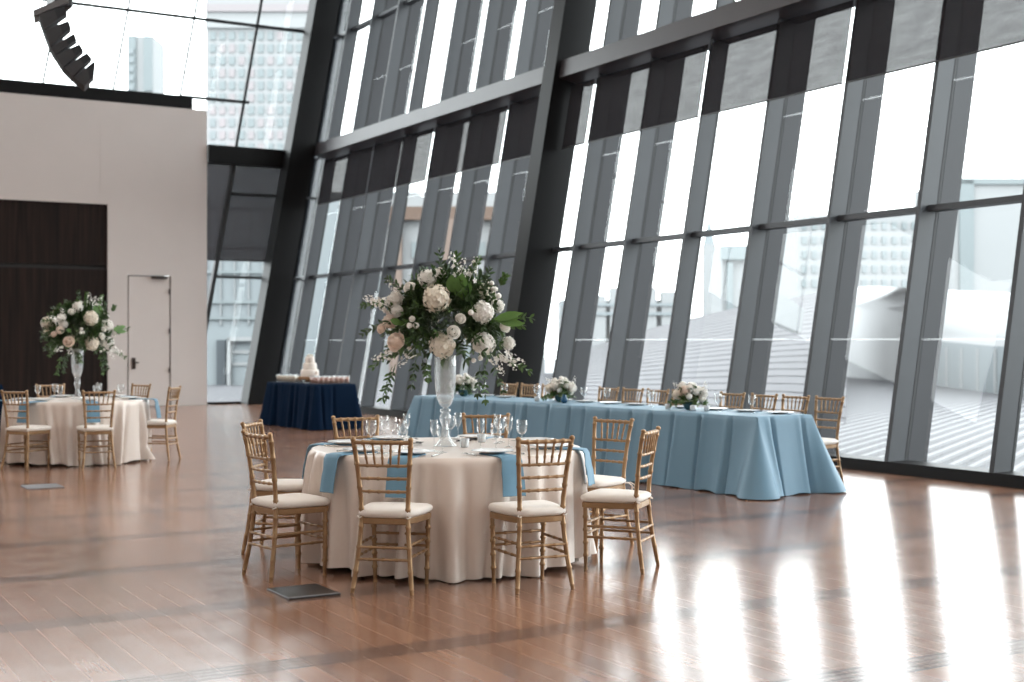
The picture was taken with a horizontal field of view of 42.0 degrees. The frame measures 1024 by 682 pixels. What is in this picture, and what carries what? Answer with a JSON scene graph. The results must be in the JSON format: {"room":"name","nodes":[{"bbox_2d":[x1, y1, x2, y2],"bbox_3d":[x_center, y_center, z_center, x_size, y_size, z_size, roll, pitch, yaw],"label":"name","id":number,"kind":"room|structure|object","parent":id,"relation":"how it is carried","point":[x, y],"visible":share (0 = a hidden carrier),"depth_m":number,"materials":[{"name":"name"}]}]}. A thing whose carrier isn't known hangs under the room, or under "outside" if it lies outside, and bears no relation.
{"room":"event hall","nodes":[
{"label":"event hall","id":0,"kind":"room"},
{"bbox_2d":[0,92,206,405],"bbox_3d":[-16.474,-1.945,25.770,21.585,6.870,0.120,0,0,-30],"label":"wall","id":1,"kind":"structure","parent":0,"point":[154,158],"depth_m":30.25,"materials":[{"name":"white paint"}]},
{"bbox_2d":[0,199,106,399],"bbox_3d":[-17.472,-0.790,25.224,19.310,4.560,0.060,0,0,-30],"label":"wall panel","id":2,"kind":"object","parent":1,"relation":"attached to","point":[49,251],"visible":0.67,"depth_m":29.39,"materials":[{"name":"brown wood"}]},
{"bbox_2d":[0,78,192,108],"bbox_3d":[-16.617,-5.530,25.733,21.200,0.290,0.200,0,0,-30],"label":"beam","id":3,"kind":"structure","parent":1,"relation":"attached to","point":[6,85],"depth_m":29.88,"materials":[{"name":"grey metal"}]},
{"bbox_2d":[42,1,128,81],"bbox_3d":[-9.332,-8.060,30.025,2.473,5.300,0.080,0,0,-30],"label":"window","id":4,"kind":"structure","parent":3,"relation":"on","point":[74,3],"depth_m":29.92,"materials":[{"name":"black metal"}]},
{"bbox_2d":[112,0,194,88],"bbox_3d":[-8.010,-8.060,30.795,2.473,5.300,0.080,0,0,-30],"label":"window","id":5,"kind":"structure","parent":3,"relation":"on","point":[129,1],"depth_m":30.39,"materials":[{"name":"black metal"}]},
{"bbox_2d":[179,0,257,103],"bbox_3d":[-6.688,-8.060,31.566,2.473,5.300,0.080,0,0,-30],"label":"window","id":6,"kind":"structure","parent":3,"relation":"on","point":[196,4],"depth_m":31.24,"materials":[{"name":"black metal"}]},
{"bbox_2d":[128,275,169,405],"bbox_3d":[-8.286,0.005,30.494,0.980,3.000,0.192,0,0,-30],"label":"door","id":7,"kind":"structure","parent":1,"relation":"in","point":[148,296],"depth_m":30.48,"materials":[{"name":"paint"}]},
{"bbox_2d":[207,144,284,167],"bbox_3d":[-6.155,-4.370,31.772,2.240,0.420,0.260,0,0,-30],"label":"beam","id":8,"kind":"structure","parent":1,"relation":"attached to","point":[216,154],"depth_m":31.54,"materials":[{"name":"grey metal"}]},
{"bbox_2d":[207,0,303,329],"bbox_3d":[-5.884,-4.640,31.991,3.716,12.140,0.155,0,0,-30],"label":"window","id":9,"kind":"structure","parent":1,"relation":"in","point":[229,192],"depth_m":31.53,"materials":[{"name":"black metal"}]},
{"bbox_2d":[207,163,230,260],"bbox_3d":[-7.445,-3.040,31.110,1.919,2.300,0.015,0,0,-30],"label":"roller blind","id":10,"kind":"object","parent":9,"relation":"attached to","point":[217,174],"visible":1,"depth_m":31.38,"materials":[{"name":"grey fabric"}]},
{"bbox_2d":[220,165,280,261],"bbox_3d":[-6.119,-3.040,31.883,1.889,2.300,0.015,0,0,-30],"label":"roller blind","id":11,"kind":"object","parent":9,"relation":"attached to","point":[249,218],"visible":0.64,"depth_m":31.81,"materials":[{"name":"grey fabric"}]},
{"bbox_2d":[314,67,543,158],"bbox_3d":[-1.804,-4.530,27.537,0.613,0.400,10.600,0,0,-30],"label":"beam","id":12,"kind":"structure","parent":0,"point":[527,85],"depth_m":26.49,"materials":[{"name":"grey metal"}]},
{"bbox_2d":[0,404,1023,681],"bbox_3d":[-6.136,1.590,9.735,24.000,0.200,39.300,0,0,-30],"label":"floor","id":13,"kind":"structure","parent":0,"point":[132,571],"depth_m":7.88,"materials":[{"name":"brown wood"}]},
{"bbox_2d":[0,390,51,470],"bbox_3d":[-5.682,1.028,15.612,0.424,0.928,0.469,0,0,20],"label":"banquet chair","id":14,"kind":"object","parent":13,"relation":"on","point":[26,430],"visible":1,"depth_m":15.48,"materials":[{"name":"gold metal"}]},
{"bbox_2d":[6,425,51,430],"bbox_3d":[-5.669,1.016,15.637,0.414,0.060,0.403,0,0,20],"label":"cushion","id":15,"kind":"object","parent":14,"relation":"on","point":[19,427],"depth_m":15.50,"materials":[{"name":"white fabric"}]},
{"bbox_2d":[20,483,64,489],"bbox_3d":[-4.795,1.486,13.630,0.360,0.012,0.400,0,0,-30],"label":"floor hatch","id":16,"kind":"object","parent":13,"relation":"on","point":[53,485],"visible":1,"depth_m":13.58,"materials":[{"name":"grey metal"}]},
{"bbox_2d":[35,383,64,397],"bbox_3d":[-6.021,1.028,17.568,0.424,0.928,0.469,0,0,-32],"label":"banquet chair","id":17,"kind":"object","parent":13,"relation":"on","point":[36,385],"visible":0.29,"depth_m":17.72,"materials":[{"name":"gold metal"}]},
{"bbox_2d":[76,390,115,469],"bbox_3d":[-4.870,1.028,15.634,0.424,0.928,0.469,0,0,-25],"label":"banquet chair","id":18,"kind":"object","parent":13,"relation":"on","point":[85,429],"visible":1,"depth_m":15.50,"materials":[{"name":"gold metal"}]},
{"bbox_2d":[76,425,112,430],"bbox_3d":[-4.878,1.016,15.661,0.414,0.060,0.403,0,0,-25],"label":"cushion","id":19,"kind":"object","parent":18,"relation":"on","point":[81,427],"depth_m":15.51,"materials":[{"name":"white fabric"}]},
{"bbox_2d":[130,383,151,397],"bbox_3d":[-5.076,1.028,17.681,0.424,0.928,0.469,0,0,35],"label":"banquet chair","id":20,"kind":"object","parent":13,"relation":"on","point":[150,384],"visible":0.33,"depth_m":17.83,"materials":[{"name":"gold metal"}]},
{"bbox_2d":[139,386,181,460],"bbox_3d":[-4.433,1.028,16.780,0.469,0.928,0.424,0,0,8],"label":"banquet chair","id":21,"kind":"object","parent":13,"relation":"on","point":[165,423],"visible":0.84,"depth_m":16.65,"materials":[{"name":"gold metal"}]},
{"bbox_2d":[147,419,176,424],"bbox_3d":[-4.462,1.016,16.780,0.403,0.060,0.414,0,0,8],"label":"cushion","id":22,"kind":"object","parent":21,"relation":"on","point":[153,421],"depth_m":16.61,"materials":[{"name":"white fabric"}]},
{"bbox_2d":[240,419,302,555],"bbox_3d":[-1.650,1.028,9.467,0.469,0.928,0.424,0,0,10],"label":"banquet chair","id":23,"kind":"object","parent":13,"relation":"on","point":[284,486],"visible":0.45,"depth_m":9.33,"materials":[{"name":"gold metal"}]},
{"bbox_2d":[249,479,302,491],"bbox_3d":[-1.621,1.016,9.466,0.403,0.060,0.414,0,0,10],"label":"cushion","id":24,"kind":"object","parent":23,"relation":"on","point":[283,485],"depth_m":9.30,"materials":[{"name":"white fabric"}]},
{"bbox_2d":[241,429,329,582],"bbox_3d":[-1.443,1.028,8.512,0.469,0.928,0.424,0,0,-38],"label":"banquet chair","id":25,"kind":"object","parent":13,"relation":"on","point":[276,504],"visible":1,"depth_m":8.42,"materials":[{"name":"gold metal"}]},
{"bbox_2d":[251,493,329,508],"bbox_3d":[-1.419,1.016,8.526,0.403,0.060,0.414,0,0,-38],"label":"cushion","id":26,"kind":"object","parent":25,"relation":"on","point":[289,500],"depth_m":8.41,"materials":[{"name":"white fabric"}]},
{"bbox_2d":[240,0,339,404],"bbox_3d":[-5.100,-4.610,32.040,2.772,12.200,0.500,0,0,-30],"label":"column","id":27,"kind":"structure","parent":13,"relation":"on","point":[321,19],"depth_m":31.72,"materials":[{"name":"grey metal"}]},
{"bbox_2d":[267,583,340,599],"bbox_3d":[-1.238,1.484,7.913,0.320,0.015,0.380,0,0,-30],"label":"box","id":28,"kind":"object","parent":13,"relation":"on","point":[305,591],"visible":1,"depth_m":7.89,"materials":[{"name":"grey metal"}]},
{"bbox_2d":[276,0,341,381],"bbox_3d":[-4.939,-4.610,33.233,2.532,12.200,0.200,0,0,-30],"label":"post","id":29,"kind":"object","parent":13,"relation":"on","point":[340,0],"depth_m":33.05,"materials":[{"name":"grey metal"}]},
{"bbox_2d":[278,0,350,381],"bbox_3d":[-4.689,-4.610,33.043,2.372,12.200,0.480,0,0,-30],"label":"post","id":30,"kind":"object","parent":13,"relation":"on","point":[330,94],"depth_m":32.84,"materials":[{"name":"grey metal"}]},
{"bbox_2d":[331,414,379,439],"bbox_3d":[-1.110,1.028,10.003,0.424,0.928,0.469,0,0,-25],"label":"banquet chair","id":31,"kind":"object","parent":13,"relation":"on","point":[334,419],"visible":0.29,"depth_m":10.18,"materials":[{"name":"gold metal"}]},
{"bbox_2d":[350,437,432,595],"bbox_3d":[-0.727,1.028,8.046,0.424,0.928,0.469,0,0,12],"label":"banquet chair","id":32,"kind":"object","parent":13,"relation":"on","point":[407,513],"visible":1,"depth_m":7.89,"materials":[{"name":"gold metal"}]},
{"bbox_2d":[359,502,432,517],"bbox_3d":[-0.717,1.016,8.072,0.414,0.060,0.403,0,0,12],"label":"cushion","id":33,"kind":"object","parent":32,"relation":"on","point":[373,509],"depth_m":7.92,"materials":[{"name":"white fabric"}]},
{"bbox_2d":[462,412,509,437],"bbox_3d":[-0.216,1.028,10.331,0.424,0.928,0.469,0,0,4],"label":"banquet chair","id":34,"kind":"object","parent":13,"relation":"on","point":[464,416],"visible":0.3,"depth_m":10.52,"materials":[{"name":"gold metal"}]},
{"bbox_2d":[520,383,538,397],"bbox_3d":[0.069,1.028,17.826,0.469,0.928,0.424,0,0,-36],"label":"banquet chair","id":35,"kind":"object","parent":13,"relation":"on","point":[522,384],"visible":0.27,"depth_m":17.93,"materials":[{"name":"gold metal"}]},
{"bbox_2d":[488,435,574,593],"bbox_3d":[0.118,1.028,8.123,0.424,0.928,0.469,0,0,-24],"label":"banquet chair","id":36,"kind":"object","parent":13,"relation":"on","point":[520,512],"visible":1,"depth_m":8.00,"materials":[{"name":"gold metal"}]},
{"bbox_2d":[488,500,565,516],"bbox_3d":[0.103,1.016,8.147,0.414,0.060,0.403,0,0,-24],"label":"cushion","id":37,"kind":"object","parent":36,"relation":"on","point":[529,508],"depth_m":8.02,"materials":[{"name":"white fabric"}]},
{"bbox_2d":[493,0,596,397],"bbox_3d":[0.903,-4.610,22.761,2.802,12.200,0.380,0,0,-30],"label":"column","id":38,"kind":"structure","parent":13,"relation":"on","point":[572,21],"depth_m":22.39,"materials":[{"name":"grey metal"}]},
{"bbox_2d":[597,386,618,401],"bbox_3d":[1.035,1.028,16.488,0.469,0.928,0.424,0,0,-36],"label":"banquet chair","id":39,"kind":"object","parent":13,"relation":"on","point":[599,388],"visible":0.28,"depth_m":16.60,"materials":[{"name":"gold metal"}]},
{"bbox_2d":[586,416,634,549],"bbox_3d":[0.608,1.028,9.760,0.421,0.928,0.462,0,0,44],"label":"banquet chair","id":40,"kind":"object","parent":13,"relation":"on","point":[601,481],"visible":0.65,"depth_m":9.77,"materials":[{"name":"gold metal"}]},
{"bbox_2d":[586,474,625,487],"bbox_3d":[0.589,1.016,9.739,0.414,0.060,0.403,0,0,44],"label":"cushion","id":41,"kind":"object","parent":40,"relation":"on","point":[601,481],"depth_m":9.62,"materials":[{"name":"white fabric"}]},
{"bbox_2d":[581,426,660,573],"bbox_3d":[0.713,1.028,8.785,0.469,0.928,0.424,0,0,22],"label":"banquet chair","id":42,"kind":"object","parent":13,"relation":"on","point":[602,498],"visible":1,"depth_m":8.67,"materials":[{"name":"gold metal"}]},
{"bbox_2d":[581,488,650,502],"bbox_3d":[0.689,1.016,8.799,0.403,0.060,0.414,0,0,22],"label":"cushion","id":43,"kind":"object","parent":42,"relation":"on","point":[602,495],"depth_m":8.66,"materials":[{"name":"white fabric"}]},
{"bbox_2d":[621,387,643,402],"bbox_3d":[1.304,1.028,16.115,0.469,0.928,0.424,0,0,-36],"label":"banquet chair","id":44,"kind":"object","parent":13,"relation":"on","point":[623,389],"visible":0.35,"depth_m":16.23,"materials":[{"name":"gold metal"}]},
{"bbox_2d":[646,388,669,405],"bbox_3d":[1.568,1.028,15.750,0.469,0.928,0.424,0,0,-36],"label":"banquet chair","id":45,"kind":"object","parent":13,"relation":"on","point":[648,389],"visible":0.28,"depth_m":15.85,"materials":[{"name":"gold metal"}]},
{"bbox_2d":[360,406,1023,488],"bbox_3d":[4.027,1.425,15.715,0.383,0.130,39.100,0,0,-30],"label":"sill","id":46,"kind":"structure","parent":13,"relation":"on","point":[958,473],"depth_m":14.65,"materials":[{"name":"grey metal"}]},
{"bbox_2d":[288,0,362,375],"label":"window","id":47,"kind":"structure","parent":46,"relation":"on","point":[338,110],"depth_m":32.02,"materials":[{"name":"clear glass"}]},
{"bbox_2d":[310,0,397,376],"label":"window","id":48,"kind":"structure","parent":46,"relation":"on","point":[350,215],"depth_m":30.81,"materials":[{"name":"clear glass"}]},
{"bbox_2d":[317,146,372,205],"bbox_3d":[-3.861,-3.768,30.690,0.203,1.085,2.810,0,0,-30],"label":"roller blind","id":49,"kind":"object","parent":48,"relation":"attached to","point":[344,177],"visible":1,"depth_m":30.61,"materials":[{"name":"grey fabric"}]},
{"bbox_2d":[334,0,424,400],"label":"window","id":50,"kind":"structure","parent":46,"relation":"on","point":[377,208],"depth_m":29.55,"materials":[{"name":"clear glass"}]},
{"bbox_2d":[366,128,433,193],"bbox_3d":[-2.388,-3.768,28.163,0.203,1.085,2.900,0,0,-30],"label":"roller blind","id":51,"kind":"object","parent":50,"relation":"attached to","point":[402,161],"visible":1,"depth_m":28.08,"materials":[{"name":"grey fabric"}]},
{"bbox_2d":[360,0,439,406],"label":"window","id":52,"kind":"structure","parent":46,"relation":"on","point":[371,378],"depth_m":28.14,"materials":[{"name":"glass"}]},
{"bbox_2d":[389,0,483,409],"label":"window","id":53,"kind":"structure","parent":46,"relation":"on","point":[457,78],"depth_m":27.03,"materials":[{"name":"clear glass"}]},
{"bbox_2d":[420,0,517,394],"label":"window","id":54,"kind":"structure","parent":46,"relation":"on","point":[471,202],"depth_m":25.75,"materials":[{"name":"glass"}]},
{"bbox_2d":[458,0,553,395],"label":"window","id":55,"kind":"structure","parent":46,"relation":"on","point":[537,15],"depth_m":24.39,"materials":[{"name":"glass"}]},
{"bbox_2d":[427,105,507,179],"bbox_3d":[-0.888,-3.768,25.588,0.203,1.085,2.920,0,0,-30],"label":"roller blind","id":56,"kind":"object","parent":55,"relation":"attached to","point":[472,142],"visible":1,"depth_m":25.49,"materials":[{"name":"grey fabric"}]},
{"bbox_2d":[501,95,539,162],"bbox_3d":[0.278,-3.768,23.588,0.203,1.085,1.570,0,0,-30],"label":"roller blind","id":57,"kind":"object","parent":55,"relation":"attached to","point":[521,121],"visible":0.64,"depth_m":23.81,"materials":[{"name":"grey fabric"}]},
{"bbox_2d":[552,0,642,400],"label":"window","id":58,"kind":"structure","parent":46,"relation":"on","point":[580,305],"depth_m":21.77,"materials":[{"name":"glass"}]},
{"bbox_2d":[580,0,693,402],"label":"window","id":59,"kind":"structure","parent":46,"relation":"on","point":[655,145],"depth_m":20.50,"materials":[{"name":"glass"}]},
{"bbox_2d":[562,79,594,148],"bbox_3d":[1.096,-3.768,22.184,0.203,1.085,0.700,0,0,-30],"label":"roller blind","id":60,"kind":"object","parent":59,"relation":"attached to","point":[575,132],"visible":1,"depth_m":22.17,"materials":[{"name":"grey fabric"}]},
{"bbox_2d":[587,44,708,142],"bbox_3d":[2.038,-3.768,20.568,0.203,1.085,2.900,0,0,-30],"label":"roller blind","id":61,"kind":"object","parent":59,"relation":"attached to","point":[667,90],"visible":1,"depth_m":20.45,"materials":[{"name":"grey fabric"}]},
{"bbox_2d":[632,0,734,405],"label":"window","id":62,"kind":"structure","parent":46,"relation":"on","point":[707,127],"depth_m":19.16,"materials":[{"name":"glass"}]},
{"bbox_2d":[692,18,805,411],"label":"window","id":63,"kind":"structure","parent":46,"relation":"on","point":[760,284],"depth_m":17.97,"materials":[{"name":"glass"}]},
{"bbox_2d":[759,0,885,452],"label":"window","id":64,"kind":"structure","parent":46,"relation":"on","point":[837,288],"depth_m":16.69,"materials":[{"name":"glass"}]},
{"bbox_2d":[701,0,853,116],"bbox_3d":[3.515,-3.768,18.033,0.203,1.085,2.830,0,0,-30],"label":"roller blind","id":65,"kind":"object","parent":64,"relation":"attached to","point":[805,53],"visible":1,"depth_m":17.91,"materials":[{"name":"grey fabric"}]},
{"bbox_2d":[837,53,977,461],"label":"window","id":66,"kind":"structure","parent":46,"relation":"on","point":[916,373],"depth_m":15.40,"materials":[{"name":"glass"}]},
{"bbox_2d":[846,0,1023,82],"bbox_3d":[4.986,-3.768,15.510,0.203,1.085,2.870,0,0,-30],"label":"roller blind","id":67,"kind":"object","parent":66,"relation":"attached to","point":[889,36],"visible":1,"depth_m":15.70,"materials":[{"name":"grey fabric"}]},
{"bbox_2d":[928,186,1023,472],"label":"window","id":68,"kind":"structure","parent":46,"relation":"on","point":[1011,386],"depth_m":13.95,"materials":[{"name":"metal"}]},
{"bbox_2d":[719,391,745,408],"bbox_3d":[2.288,1.028,14.753,0.469,0.928,0.424,0,0,-36],"label":"banquet chair","id":69,"kind":"object","parent":13,"relation":"on","point":[721,392],"visible":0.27,"depth_m":14.86,"materials":[{"name":"gold metal"}]},
{"bbox_2d":[750,393,777,410],"bbox_3d":[2.569,1.028,14.364,0.469,0.928,0.424,0,0,-36],"label":"banquet chair","id":70,"kind":"object","parent":13,"relation":"on","point":[775,396],"visible":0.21,"depth_m":14.47,"materials":[{"name":"gold metal"}]},
{"bbox_2d":[781,394,809,413],"bbox_3d":[2.832,1.028,13.999,0.469,0.928,0.424,0,0,-36],"label":"banquet chair","id":71,"kind":"object","parent":13,"relation":"on","point":[805,410],"visible":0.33,"depth_m":14.11,"materials":[{"name":"gold metal"}]},
{"bbox_2d":[814,395,844,482],"bbox_3d":[3.106,1.028,13.620,0.469,0.928,0.424,0,0,-36],"label":"banquet chair","id":72,"kind":"object","parent":13,"relation":"on","point":[829,442],"visible":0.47,"depth_m":13.59,"materials":[{"name":"gold metal"}]},
{"bbox_3d":[0.831,1.112,15.522,0.680,0.756,6.156,0,0,-36],"label":"banquet table","id":73,"kind":"object","parent":13,"relation":"on","visible":0},
{"bbox_2d":[397,394,846,499],"bbox_3d":[0.831,1.106,15.522,1.375,0.760,6.855,0,0,-36],"label":"tablecloth","id":74,"kind":"object","parent":73,"relation":"on","point":[758,455],"visible":0.75,"depth_m":13.54,"materials":[{"name":"blue fabric"}]},
{"bbox_2d":[447,373,477,395],"bbox_3d":[-0.656,0.570,17.519,0.390,0.311,0.420,0,0,-24],"label":"centrepiece","id":75,"kind":"object","parent":74,"relation":"on","point":[463,383],"visible":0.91,"depth_m":17.45,"materials":[{"name":"beige plant"}]},
{"bbox_2d":[540,376,576,401],"bbox_3d":[0.582,0.573,15.855,0.381,0.316,0.429,0,0,33],"label":"centrepiece","id":76,"kind":"object","parent":74,"relation":"on","point":[561,386],"visible":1,"depth_m":15.77,"materials":[{"name":"beige plant"}]},
{"bbox_2d":[667,381,710,409],"bbox_3d":[1.870,0.569,14.042,0.385,0.310,0.423,0,0,-40],"label":"centrepiece","id":77,"kind":"object","parent":74,"relation":"on","point":[683,395],"visible":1,"depth_m":13.98,"materials":[{"name":"beige plant"}]},
{"bbox_3d":[-3.504,1.112,23.202,0.680,0.756,1.756,0,0,-35],"label":"banquet table","id":78,"kind":"object","parent":13,"relation":"on","visible":0},
{"bbox_2d":[259,382,364,429],"bbox_3d":[-3.498,1.106,23.193,1.090,0.760,2.218,0,0,-35],"label":"tablecloth","id":79,"kind":"object","parent":78,"relation":"on","point":[310,406],"visible":0.88,"depth_m":22.55,"materials":[{"name":"blue fabric"}]},
{"bbox_2d":[298,376,320,381],"bbox_3d":[-3.498,0.669,23.108,0.400,0.110,0.400,0,0,-30],"label":"cake stand","id":80,"kind":"object","parent":79,"relation":"on","point":[307,379],"visible":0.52,"depth_m":22.95,"materials":[{"name":"brown wood"}]},
{"bbox_2d":[301,354,318,376],"bbox_3d":[-3.498,0.419,23.108,0.312,0.389,0.312,0,0,-2],"label":"wedding cake","id":81,"kind":"object","parent":80,"relation":"on","point":[309,369],"visible":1,"depth_m":23.00,"materials":[{"name":"white food"}]},
{"bbox_2d":[559,0,855,84],"bbox_3d":[7.859,-4.530,10.957,0.613,0.400,27.020,0,0,-30],"label":"beam","id":82,"kind":"structure","parent":0,"point":[738,17],"depth_m":19.61,"materials":[{"name":"grey metal"}]},
{"bbox_3d":[-4.149,-10.860,10.893,26.600,0.300,39.600,0,0,-30],"label":"ceiling","id":83,"kind":"structure","parent":0,"visible":0},
{"bbox_2d":[33,0,94,90],"bbox_3d":[-5.447,-6.885,16.185,0.685,7.650,0.776,0,0,-30],"label":"speaker","id":84,"kind":"object","parent":83,"relation":"hanging from","point":[49,15],"visible":1,"depth_m":16.00},
{"label":"outside","id":85,"kind":"structure","parent":0,"visible":0},
{"bbox_2d":[545,359,554,372],"bbox_3d":[-8.582,7.590,133.889,700.000,0.200,700.000,0,0,-30],"label":"ground","id":86,"kind":"structure","parent":85,"point":[549,363],"depth_m":408.17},
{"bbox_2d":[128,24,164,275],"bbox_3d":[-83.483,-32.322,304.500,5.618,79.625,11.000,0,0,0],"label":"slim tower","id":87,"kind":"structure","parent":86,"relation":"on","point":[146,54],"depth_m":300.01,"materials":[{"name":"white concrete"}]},
{"bbox_2d":[205,0,308,149],"bbox_3d":[-49.273,-31.461,272.150,20.644,77.902,25.700,0,0,0],"label":"office tower","id":88,"kind":"structure","parent":86,"relation":"on","point":[275,62],"depth_m":260.02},
{"bbox_2d":[207,201,338,384],"bbox_3d":[-12.400,-0.226,68.725,5.109,15.432,14.550,0,0,0],"label":"glass building","id":89,"kind":"structure","parent":86,"relation":"on","point":[234,303],"depth_m":62.00,"materials":[{"name":"grey glass"}]},
{"bbox_2d":[339,192,544,376],"bbox_3d":[-6.867,-1.556,101.575,19.431,18.093,14.850,0,0,0],"label":"stone building","id":90,"kind":"structure","parent":86,"relation":"on","point":[415,199],"depth_m":95.00,"materials":[{"name":"beige stone"}]},
{"bbox_2d":[557,287,691,344],"bbox_3d":[20.315,-1.019,245.575,23.371,17.018,16.850,0,0,0],"label":"building","id":91,"kind":"structure","parent":86,"relation":"on","point":[660,311],"depth_m":237.50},
{"bbox_2d":[702,217,715,314],"bbox_3d":[38.562,-8.622,261.200,2.337,32.224,2.400,0,0,0],"label":"spire","id":92,"kind":"object","parent":86,"relation":"on","point":[709,244],"visible":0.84,"depth_m":260.02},
{"bbox_2d":[584,293,845,424],"bbox_3d":[5.836,3.485,67.000,30.056,12.310,61.188,0,0,-30],"label":"pitched roof","id":93,"kind":"structure","parent":86,"relation":"on","point":[710,338],"depth_m":54.15,"materials":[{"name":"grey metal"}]},
{"bbox_2d":[774,293,803,332],"bbox_3d":[9.423,-1.067,46.600,0.246,1.606,5.214,0,0,-3],"label":"box","id":94,"kind":"object","parent":93,"relation":"on","point":[789,315],"visible":0.64,"depth_m":45.65,"materials":[{"name":"white"}]},
{"bbox_2d":[711,245,746,312],"bbox_3d":[25.281,-1.592,153.550,3.820,18.164,8.900,0,0,0],"label":"building","id":95,"kind":"structure","parent":86,"relation":"on","point":[727,261],"depth_m":150.01,"materials":[{"name":"white"}]},
{"bbox_2d":[779,214,915,297],"bbox_3d":[44.251,-4.341,178.875,15.918,23.662,18.250,0,0,0],"label":"office block","id":96,"kind":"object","parent":86,"relation":"on","point":[887,245],"visible":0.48,"depth_m":169.98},
{"bbox_2d":[846,286,1023,395],"bbox_3d":[26.805,1.390,99.276,67.443,12.200,89.374,0,0,-30],"label":"curved hall","id":97,"kind":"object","parent":86,"relation":"on","point":[975,322],"visible":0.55,"depth_m":58.72,"materials":[{"name":"white"}]},
{"bbox_2d":[914,178,1023,292],"bbox_3d":[70.307,-7.854,198.775,15.371,30.688,18.450,0,0,0],"label":"block","id":98,"kind":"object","parent":86,"relation":"on","point":[985,241],"visible":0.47,"depth_m":190.00,"materials":[{"name":"white concrete"}]},
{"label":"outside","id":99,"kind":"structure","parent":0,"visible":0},
{"bbox_2d":[207,373,1023,471],"bbox_3d":[23.048,2.190,67.788,83.490,0.300,101.985,0,0,-30],"label":"ground","id":100,"kind":"structure","parent":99,"point":[963,421],"depth_m":35.11,"materials":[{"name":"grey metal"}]},
{"bbox_3d":[-0.449,1.112,9.171,1.830,0.756,1.830,0,0,-30],"label":"round table","id":101,"kind":"object","parent":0,"visible":0},
{"bbox_2d":[301,437,596,582],"bbox_3d":[-0.468,1.105,9.180,2.021,0.758,2.020,0,0,-30],"label":"tablecloth","id":102,"kind":"object","parent":101,"relation":"on","point":[460,487],"visible":0.66,"depth_m":8.35,"materials":[{"name":"beige fabric"}]},
{"bbox_2d":[302,443,351,478],"bbox_3d":[-1.270,0.841,9.342,0.368,0.248,0.154,0,0,12],"label":"napkin","id":103,"kind":"object","parent":102,"relation":"on","point":[315,444],"visible":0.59,"depth_m":9.30,"materials":[{"name":"fabric"}]},
{"bbox_2d":[320,451,377,493],"bbox_3d":[-1.050,0.841,8.586,0.368,0.248,0.154,0,0,-44],"label":"napkin","id":104,"kind":"object","parent":102,"relation":"on","point":[330,459],"visible":0.89,"depth_m":8.47,"materials":[{"name":"blue fabric"}]},
{"bbox_2d":[385,453,425,497],"bbox_3d":[-0.663,0.841,8.360,0.154,0.248,0.368,0,0,15],"label":"napkin","id":105,"kind":"object","parent":102,"relation":"on","point":[394,485],"visible":0.66,"depth_m":8.21,"materials":[{"name":"blue fabric"}]},
{"bbox_2d":[434,355,456,445],"bbox_3d":[-0.459,0.411,9.189,0.160,0.624,0.160,0,0,-30],"label":"vase","id":106,"kind":"object","parent":102,"relation":"on","point":[448,355],"visible":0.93,"depth_m":9.18,"materials":[{"name":"clear glass"}]},
{"bbox_2d":[434,355,455,406],"bbox_3d":[-0.459,0.281,9.189,0.150,0.363,0.150,0,0,-30],"label":"bowl","id":107,"kind":"object","parent":106,"relation":"on","point":[448,355],"depth_m":9.18,"materials":[{"name":"clear glass"}]},
{"bbox_2d":[358,248,534,405],"bbox_3d":[-0.500,-0.101,9.185,1.109,1.089,0.902,0,0,-18],"label":"flower arrangement","id":108,"kind":"object","parent":106,"relation":"in","point":[434,292],"visible":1,"depth_m":8.99,"materials":[{"name":"beige plant"}]},
{"bbox_2d":[479,453,525,496],"bbox_3d":[-0.065,0.841,8.425,0.154,0.248,0.368,0,0,-27],"label":"napkin","id":109,"kind":"object","parent":102,"relation":"on","point":[509,470],"visible":0.85,"depth_m":8.28,"materials":[{"name":"blue fabric"}]},
{"bbox_2d":[472,448,513,453],"bbox_3d":[-0.122,0.705,8.536,0.276,0.018,0.276,0,0,-27],"label":"dinner plate","id":110,"kind":"object","parent":109,"relation":"on","point":[481,450],"visible":1,"depth_m":8.58,"materials":[{"name":"white ceramic"}]},
{"bbox_2d":[539,447,594,486],"bbox_3d":[0.362,0.841,8.957,0.368,0.248,0.154,0,0,15],"label":"napkin","id":111,"kind":"object","parent":102,"relation":"on","point":[590,473],"visible":0.84,"depth_m":8.90,"materials":[{"name":"blue fabric"}]},
{"bbox_3d":[-5.413,1.112,16.637,1.690,0.756,1.690,0,0,-30],"label":"round table","id":112,"kind":"object","parent":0,"visible":0},
{"bbox_2d":[0,396,154,465],"bbox_3d":[-5.398,1.105,16.646,1.851,0.758,1.862,0,0,-30],"label":"tablecloth","id":113,"kind":"object","parent":112,"relation":"on","point":[131,433],"visible":0.73,"depth_m":15.92,"materials":[{"name":"beige fabric"}]},
{"bbox_2d":[71,350,83,396],"bbox_3d":[-5.423,0.411,16.654,0.160,0.624,0.160,0,0,-30],"label":"vase","id":114,"kind":"object","parent":113,"relation":"on","point":[71,350],"visible":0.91,"depth_m":16.66,"materials":[{"name":"clear glass"}]},
{"bbox_2d":[39,289,129,375],"bbox_3d":[-5.444,-0.101,16.619,0.902,1.089,1.109,0,0,17],"label":"flower arrangement","id":115,"kind":"object","parent":114,"relation":"in","point":[61,322],"visible":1,"depth_m":16.47,"materials":[{"name":"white plant"}]},
{"bbox_2d":[82,401,99,422],"bbox_3d":[-5.016,0.841,15.898,0.154,0.248,0.368,0,0,-28],"label":"napkin","id":116,"kind":"object","parent":113,"relation":"on","point":[92,407],"visible":0.62,"depth_m":15.76,"materials":[{"name":"blue fabric"}]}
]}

